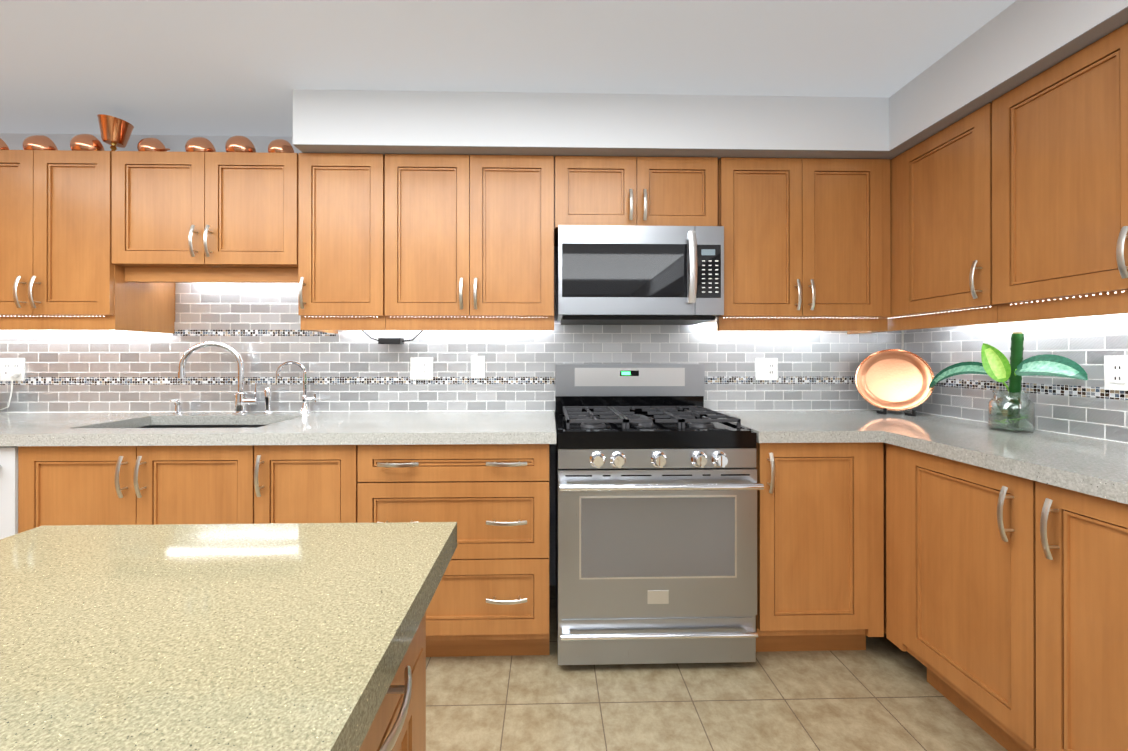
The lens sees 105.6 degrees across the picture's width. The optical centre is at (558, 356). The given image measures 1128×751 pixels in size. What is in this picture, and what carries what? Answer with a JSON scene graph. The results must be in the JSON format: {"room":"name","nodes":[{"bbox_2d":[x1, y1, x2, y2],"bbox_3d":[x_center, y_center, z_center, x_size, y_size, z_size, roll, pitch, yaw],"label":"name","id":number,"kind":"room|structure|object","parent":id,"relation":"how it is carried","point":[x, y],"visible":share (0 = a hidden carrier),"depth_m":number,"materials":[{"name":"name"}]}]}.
{"room":"kitchen","nodes":[
{"label":"kitchen","id":0,"kind":"room"},
{"bbox_2d":[0,133,560,584],"bbox_3d":[-1.178,0.031,2.283,6.260,2.350,0.100,0,0,-1],"label":"wall","id":1,"kind":"structure","parent":0,"point":[172,143],"depth_m":2.22,"materials":[{"name":"white paint"}]},
{"bbox_2d":[0,150,174,332],"bbox_3d":[-2.306,-0.513,2.022,0.663,0.788,0.371,0,0,-1],"label":"upper cabinet","id":2,"kind":"object","parent":1,"relation":"attached to","point":[59,270],"visible":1,"depth_m":1.89,"materials":[{"name":"brown wood"}]},
{"bbox_2d":[0,138,8,149],"bbox_3d":[-2.606,-0.963,1.976,0.112,0.110,0.090,0,0,-1],"label":"copper bowl","id":3,"kind":"object","parent":2,"relation":"on","point":[3,145],"visible":0.31,"depth_m":1.97,"materials":[{"name":"brown metal"}]},
{"bbox_2d":[23,135,57,149],"bbox_3d":[-2.398,-0.967,1.985,0.120,0.119,0.099,0,0,-1],"label":"copper bowl","id":4,"kind":"object","parent":2,"relation":"on","point":[38,142],"visible":0.65,"depth_m":1.95,"materials":[{"name":"brown metal"}]},
{"bbox_2d":[70,134,104,150],"bbox_3d":[-2.186,-0.970,1.988,0.127,0.125,0.098,0,0,-1],"label":"copper bowl","id":5,"kind":"object","parent":2,"relation":"on","point":[84,142],"visible":0.62,"depth_m":1.96,"materials":[{"name":"brown metal"}]},
{"bbox_2d":[97,114,133,151],"bbox_3d":[-2.039,-0.998,1.975,0.120,0.181,0.120,0,0,-1],"label":"goblet","id":6,"kind":"object","parent":2,"relation":"on","point":[115,132],"visible":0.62,"depth_m":1.95,"materials":[{"name":"brown metal"}]},
{"bbox_2d":[112,151,298,267],"bbox_3d":[-1.567,-0.657,2.039,0.810,0.500,0.371,0,0,-1],"label":"upper cabinet","id":7,"kind":"object","parent":1,"relation":"attached to","point":[211,209],"visible":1,"depth_m":1.90,"materials":[{"name":"brown wood"}]},
{"bbox_2d":[137,138,169,151],"bbox_3d":[-1.874,-0.963,1.992,0.142,0.110,0.090,0,0,-1],"label":"copper bowl","id":8,"kind":"object","parent":7,"relation":"on","point":[149,144],"visible":0.62,"depth_m":1.96,"materials":[{"name":"brown metal"}]},
{"bbox_2d":[185,137,215,151],"bbox_3d":[-1.672,-0.967,2.002,0.120,0.119,0.099,0,0,-1],"label":"copper bowl","id":9,"kind":"object","parent":7,"relation":"on","point":[198,144],"visible":0.54,"depth_m":1.97,"materials":[{"name":"brown metal"}]},
{"bbox_2d":[125,267,297,282],"bbox_3d":[-1.568,-0.373,2.050,0.808,0.066,0.190,0,0,-1],"label":"valance","id":10,"kind":"object","parent":7,"relation":"attached to","point":[207,275],"visible":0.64,"depth_m":1.95,"materials":[{"name":"brown wood"}]},
{"bbox_2d":[225,136,255,151],"bbox_3d":[-1.488,-0.970,2.004,0.127,0.125,0.098,0,0,-1],"label":"copper bowl","id":11,"kind":"object","parent":7,"relation":"on","point":[238,144],"visible":0.56,"depth_m":1.97,"materials":[{"name":"brown metal"}]},
{"bbox_2d":[268,139,293,152],"bbox_3d":[-1.300,-0.963,2.006,0.112,0.110,0.090,0,0,-1],"label":"copper bowl","id":12,"kind":"object","parent":7,"relation":"on","point":[279,146],"visible":0.52,"depth_m":1.97,"materials":[{"name":"brown metal"}]},
{"bbox_2d":[298,153,385,333],"bbox_3d":[-0.972,-0.513,2.052,0.378,0.788,0.371,0,0,-1],"label":"upper cabinet","id":13,"kind":"object","parent":1,"relation":"attached to","point":[341,260],"visible":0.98,"depth_m":1.92,"materials":[{"name":"brown wood"}]},
{"bbox_2d":[362,330,422,343],"bbox_3d":[-0.860,-0.117,2.183,0.394,0.109,0.055,0,0,-1],"label":"cord","id":14,"kind":"object","parent":13,"relation":"attached to","point":[391,340],"visible":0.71,"depth_m":2.16,"materials":[{"name":"black plastic"}]},
{"bbox_2d":[0,283,903,415],"bbox_3d":[-0.777,0.131,2.235,5.260,1.050,0.012,0,0,-1],"label":"backsplash","id":15,"kind":"structure","parent":1,"relation":"attached to","point":[257,326],"depth_m":2.23,"materials":[{"name":"ceramic tile"},{"name":"glass mosaic tile"},{"name":"grout"}]},
{"bbox_2d":[0,358,24,380],"bbox_3d":[-2.786,0.067,2.186,0.116,0.116,0.008,0,0,-1],"label":"electrical outlet","id":16,"kind":"object","parent":15,"relation":"attached to","point":[6,364],"visible":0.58,"depth_m":2.19,"materials":[{"name":"white plastic"}]},
{"bbox_2d":[0,368,20,409],"bbox_3d":[-2.867,0.172,2.168,0.258,0.223,0.026,0,0,-1],"label":"cord","id":17,"kind":"object","parent":16,"relation":"attached to","point":[13,372],"visible":0.96,"depth_m":2.17,"materials":[{"name":"white plastic"}]},
{"bbox_2d":[410,357,432,379],"bbox_3d":[-0.712,0.063,2.233,0.116,0.116,0.009,0,0,-1],"label":"outlet","id":18,"kind":"object","parent":15,"relation":"attached to","point":[421,368],"visible":1,"depth_m":2.23,"materials":[{"name":"white plastic"}]},
{"bbox_2d":[471,356,484,377],"bbox_3d":[-0.420,0.056,2.239,0.070,0.116,0.009,0,0,-1],"label":"light switch","id":19,"kind":"object","parent":15,"relation":"attached to","point":[477,366],"visible":1,"depth_m":2.24,"materials":[{"name":"white plastic"}]},
{"bbox_2d":[756,358,777,379],"bbox_3d":[1.108,0.067,2.274,0.116,0.116,0.009,0,0,-1],"label":"outlet","id":20,"kind":"object","parent":15,"relation":"attached to","point":[766,368],"visible":1,"depth_m":2.27,"materials":[{"name":"white plastic"}]},
{"bbox_2d":[385,154,553,330],"bbox_3d":[-0.401,-0.513,2.065,0.760,0.788,0.371,0,0,-1],"label":"upper cabinet","id":21,"kind":"object","parent":1,"relation":"attached to","point":[469,242],"visible":1,"depth_m":1.93,"materials":[{"name":"brown wood"}]},
{"bbox_2d":[554,156,717,245],"bbox_3d":[0.353,-0.744,2.083,0.744,0.326,0.371,0,0,-1],"label":"upper cabinet","id":22,"kind":"object","parent":1,"relation":"attached to","point":[633,191],"visible":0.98,"depth_m":1.94,"materials":[{"name":"brown wood"}]},
{"bbox_2d":[557,225,723,324],"bbox_3d":[0.366,-0.373,2.057,0.737,0.412,0.420,0,0,-1],"label":"over-the-range microwave","id":23,"kind":"object","parent":22,"relation":"attached to","point":[637,275],"visible":1,"depth_m":1.90,"materials":[{"name":"silver metal"}]},
{"bbox_2d":[703,157,890,330],"bbox_3d":[1.130,-0.513,2.100,0.789,0.788,0.371,0,0,-1],"label":"upper cabinet","id":24,"kind":"object","parent":1,"relation":"attached to","point":[807,244],"visible":1,"depth_m":1.96,"materials":[{"name":"brown wood"}]},
{"bbox_2d":[0,0,1016,136],"bbox_3d":[-1.105,-1.201,-0.914,6.260,0.100,6.500,0,0,-1],"label":"ceiling","id":25,"kind":"structure","parent":0,"point":[203,67],"depth_m":1.61,"materials":[{"name":"grey paint"}]},
{"bbox_2d":[293,0,1127,160],"bbox_3d":[0.424,-1.032,-0.880,3.000,0.237,6.300,0,0,-1],"label":"soffit","id":26,"kind":"object","parent":25,"relation":"attached to","point":[1017,43],"depth_m":1.85,"materials":[{"name":"white paint"}]},
{"bbox_2d":[426,585,1007,750],"bbox_3d":[-1.105,1.249,-0.919,6.260,0.100,6.500,0,0,-1],"label":"floor","id":27,"kind":"structure","parent":0,"point":[880,694],"depth_m":1.48,"materials":[{"name":"tile"}]},
{"bbox_2d":[0,446,17,538],"bbox_3d":[-2.310,0.767,1.869,0.598,0.876,0.671,0,0,-1],"label":"dishwasher","id":28,"kind":"object","parent":27,"relation":"on","point":[8,491],"visible":0.14,"depth_m":1.58,"materials":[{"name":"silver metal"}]},
{"bbox_2d":[18,445,253,532],"bbox_3d":[-1.579,0.767,1.888,0.859,0.876,0.667,0,0,-1],"label":"base cabinet","id":29,"kind":"object","parent":27,"relation":"on","point":[108,485],"visible":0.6,"depth_m":1.60,"materials":[{"name":"brown wood"}]},
{"bbox_2d":[254,445,358,523],"bbox_3d":[-0.958,0.767,1.902,0.381,0.876,0.667,0,0,-1],"label":"base cabinet","id":30,"kind":"object","parent":27,"relation":"on","point":[305,483],"visible":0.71,"depth_m":1.62,"materials":[{"name":"brown wood"}]},
{"bbox_2d":[0,411,555,445],"bbox_3d":[-1.706,0.307,1.894,3.386,0.044,0.651,0,0,-1],"label":"countertop","id":31,"kind":"structure","parent":30,"relation":"on","point":[291,427],"depth_m":1.69,"materials":[{"name":"stone"}]},
{"bbox_2d":[170,399,183,413],"bbox_3d":[-1.915,0.250,2.149,0.044,0.072,0.067,0,0,-1],"label":"soap dispenser","id":32,"kind":"object","parent":31,"relation":"on","point":[178,403],"visible":1,"depth_m":2.15,"materials":[{"name":"silver metal"}]},
{"bbox_2d":[137,425,264,427],"bbox_3d":[-1.579,0.437,1.883,0.764,0.214,0.384,0,0,-1],"label":"sink","id":33,"kind":"object","parent":31,"relation":"in","point":[202,426],"depth_m":2.06,"materials":[{"name":"silver metal"}]},
{"bbox_2d":[178,341,259,413],"bbox_3d":[-1.679,0.105,2.131,0.320,0.361,0.135,0,0,-1],"label":"faucet","id":34,"kind":"object","parent":31,"relation":"on","point":[242,401],"visible":1,"depth_m":2.14,"materials":[{"name":"silver metal"}]},
{"bbox_2d":[263,388,272,412],"bbox_3d":[-1.470,0.223,2.171,0.040,0.125,0.040,0,0,-1],"label":"sprayer","id":35,"kind":"object","parent":31,"relation":"on","point":[267,394],"visible":1,"depth_m":2.16,"materials":[{"name":"silver metal"}]},
{"bbox_2d":[276,361,318,412],"bbox_3d":[-1.317,0.154,2.165,0.178,0.262,0.068,0,0,-1],"label":"filter faucet","id":36,"kind":"object","parent":31,"relation":"on","point":[305,400],"visible":1,"depth_m":2.17,"materials":[{"name":"silver metal"}]},
{"bbox_2d":[352,542,456,750],"bbox_3d":[-0.475,0.761,-0.316,0.657,0.878,2.014,0,0,-1],"label":"kitchen island","id":37,"kind":"object","parent":27,"relation":"on","point":[398,721],"depth_m":0.56,"materials":[{"name":"brown wood"}]},
{"bbox_2d":[0,522,456,750],"bbox_3d":[-0.494,0.302,-0.315,0.690,0.042,2.076,0,0,-1],"label":"island countertop","id":38,"kind":"structure","parent":37,"relation":"on","point":[274,636],"depth_m":0.44,"materials":[{"name":"beige stone"}]},
{"bbox_2d":[357,444,549,656],"bbox_3d":[-0.402,0.767,1.914,0.726,0.876,0.667,0,0,-1],"label":"drawers","id":39,"kind":"object","parent":27,"relation":"on","point":[490,596],"visible":0.71,"depth_m":1.63,"materials":[{"name":"brown wood"}]},
{"bbox_2d":[555,364,763,664],"bbox_3d":[0.372,0.622,1.902,0.757,1.166,0.690,0,0,-1],"label":"range","id":40,"kind":"object","parent":27,"relation":"on","point":[658,485],"visible":1,"depth_m":1.62,"materials":[{"name":"silver metal"}]},
{"bbox_2d":[755,442,883,651],"bbox_3d":[1.013,0.767,1.946,0.490,0.876,0.667,0,0,-1],"label":"base cabinet","id":41,"kind":"object","parent":27,"relation":"on","point":[820,546],"visible":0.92,"depth_m":1.66,"materials":[{"name":"brown wood"}]},
{"bbox_2d":[710,410,883,442],"bbox_3d":[0.988,0.307,1.955,0.465,0.044,0.651,0,0,-1],"label":"countertop","id":42,"kind":"structure","parent":41,"relation":"on","point":[770,426],"depth_m":1.72,"materials":[{"name":"stone"}]},
{"bbox_2d":[883,442,1035,750],"bbox_3d":[1.544,0.767,1.724,0.641,0.876,1.135,0,0,-1],"label":"base cabinet","id":43,"kind":"object","parent":27,"relation":"on","point":[960,581],"visible":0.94,"depth_m":1.35,"materials":[{"name":"brown wood"}]},
{"bbox_2d":[812,410,1127,503],"bbox_3d":[1.563,0.306,1.244,0.625,0.044,2.100,0,0,-1],"label":"countertop","id":44,"kind":"structure","parent":43,"relation":"on","point":[1096,467],"depth_m":1.33,"materials":[{"name":"stone"}]},
{"bbox_2d":[855,349,933,415],"bbox_3d":[1.664,0.124,2.128,0.250,0.323,0.206,0,0,-1],"label":"copper tray","id":45,"kind":"object","parent":44,"relation":"on","point":[893,380],"visible":0.94,"depth_m":2.13,"materials":[{"name":"brown metal"}]},
{"bbox_2d":[928,332,1087,432],"bbox_3d":[1.744,0.096,1.666,0.137,0.377,0.557,0,0,-1],"label":"potted plant","id":46,"kind":"object","parent":44,"relation":"on","point":[995,364],"visible":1,"depth_m":1.64,"materials":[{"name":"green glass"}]},
{"bbox_2d":[1035,481,1127,750],"bbox_3d":[1.567,0.765,0.729,0.641,0.876,0.852,0,0,-1],"label":"base cabinet","id":47,"kind":"object","parent":27,"relation":"on","point":[1081,621],"visible":0.94,"depth_m":1.06,"materials":[{"name":"brown wood"}]},
{"bbox_3d":[1.974,0.024,-0.847,0.100,2.350,6.300,0,0,-1],"label":"wall","id":48,"kind":"structure","parent":0,"visible":0},
{"bbox_2d":[847,103,996,333],"bbox_3d":[1.675,-0.513,1.913,0.371,0.788,0.769,0,0,-1],"label":"upper cabinet","id":49,"kind":"object","parent":48,"relation":"attached to","point":[941,220],"visible":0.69,"depth_m":1.72,"materials":[{"name":"brown wood"}]},
{"bbox_2d":[904,313,1127,442],"bbox_3d":[1.873,0.051,1.248,0.006,0.465,2.094,0,0,-1],"label":"backsplash","id":50,"kind":"structure","parent":48,"relation":"attached to","point":[1090,407],"depth_m":1.63,"materials":[{"name":"ceramic tile"},{"name":"glass mosaic tile"},{"name":"grout"}]},
{"bbox_2d":[1104,355,1127,390],"bbox_3d":[1.863,0.055,1.401,0.008,0.116,0.116,0,0,-1],"label":"electrical outlet","id":51,"kind":"object","parent":50,"relation":"attached to","point":[1115,372],"visible":1,"depth_m":1.43,"materials":[{"name":"white plastic"}]},
{"bbox_2d":[992,23,1127,322],"bbox_3d":[1.688,-0.514,1.325,0.371,0.788,0.403,0,0,-1],"label":"upper cabinet","id":52,"kind":"object","parent":48,"relation":"attached to","point":[1059,189],"visible":1,"depth_m":1.31,"materials":[{"name":"brown wood"}]}
]}

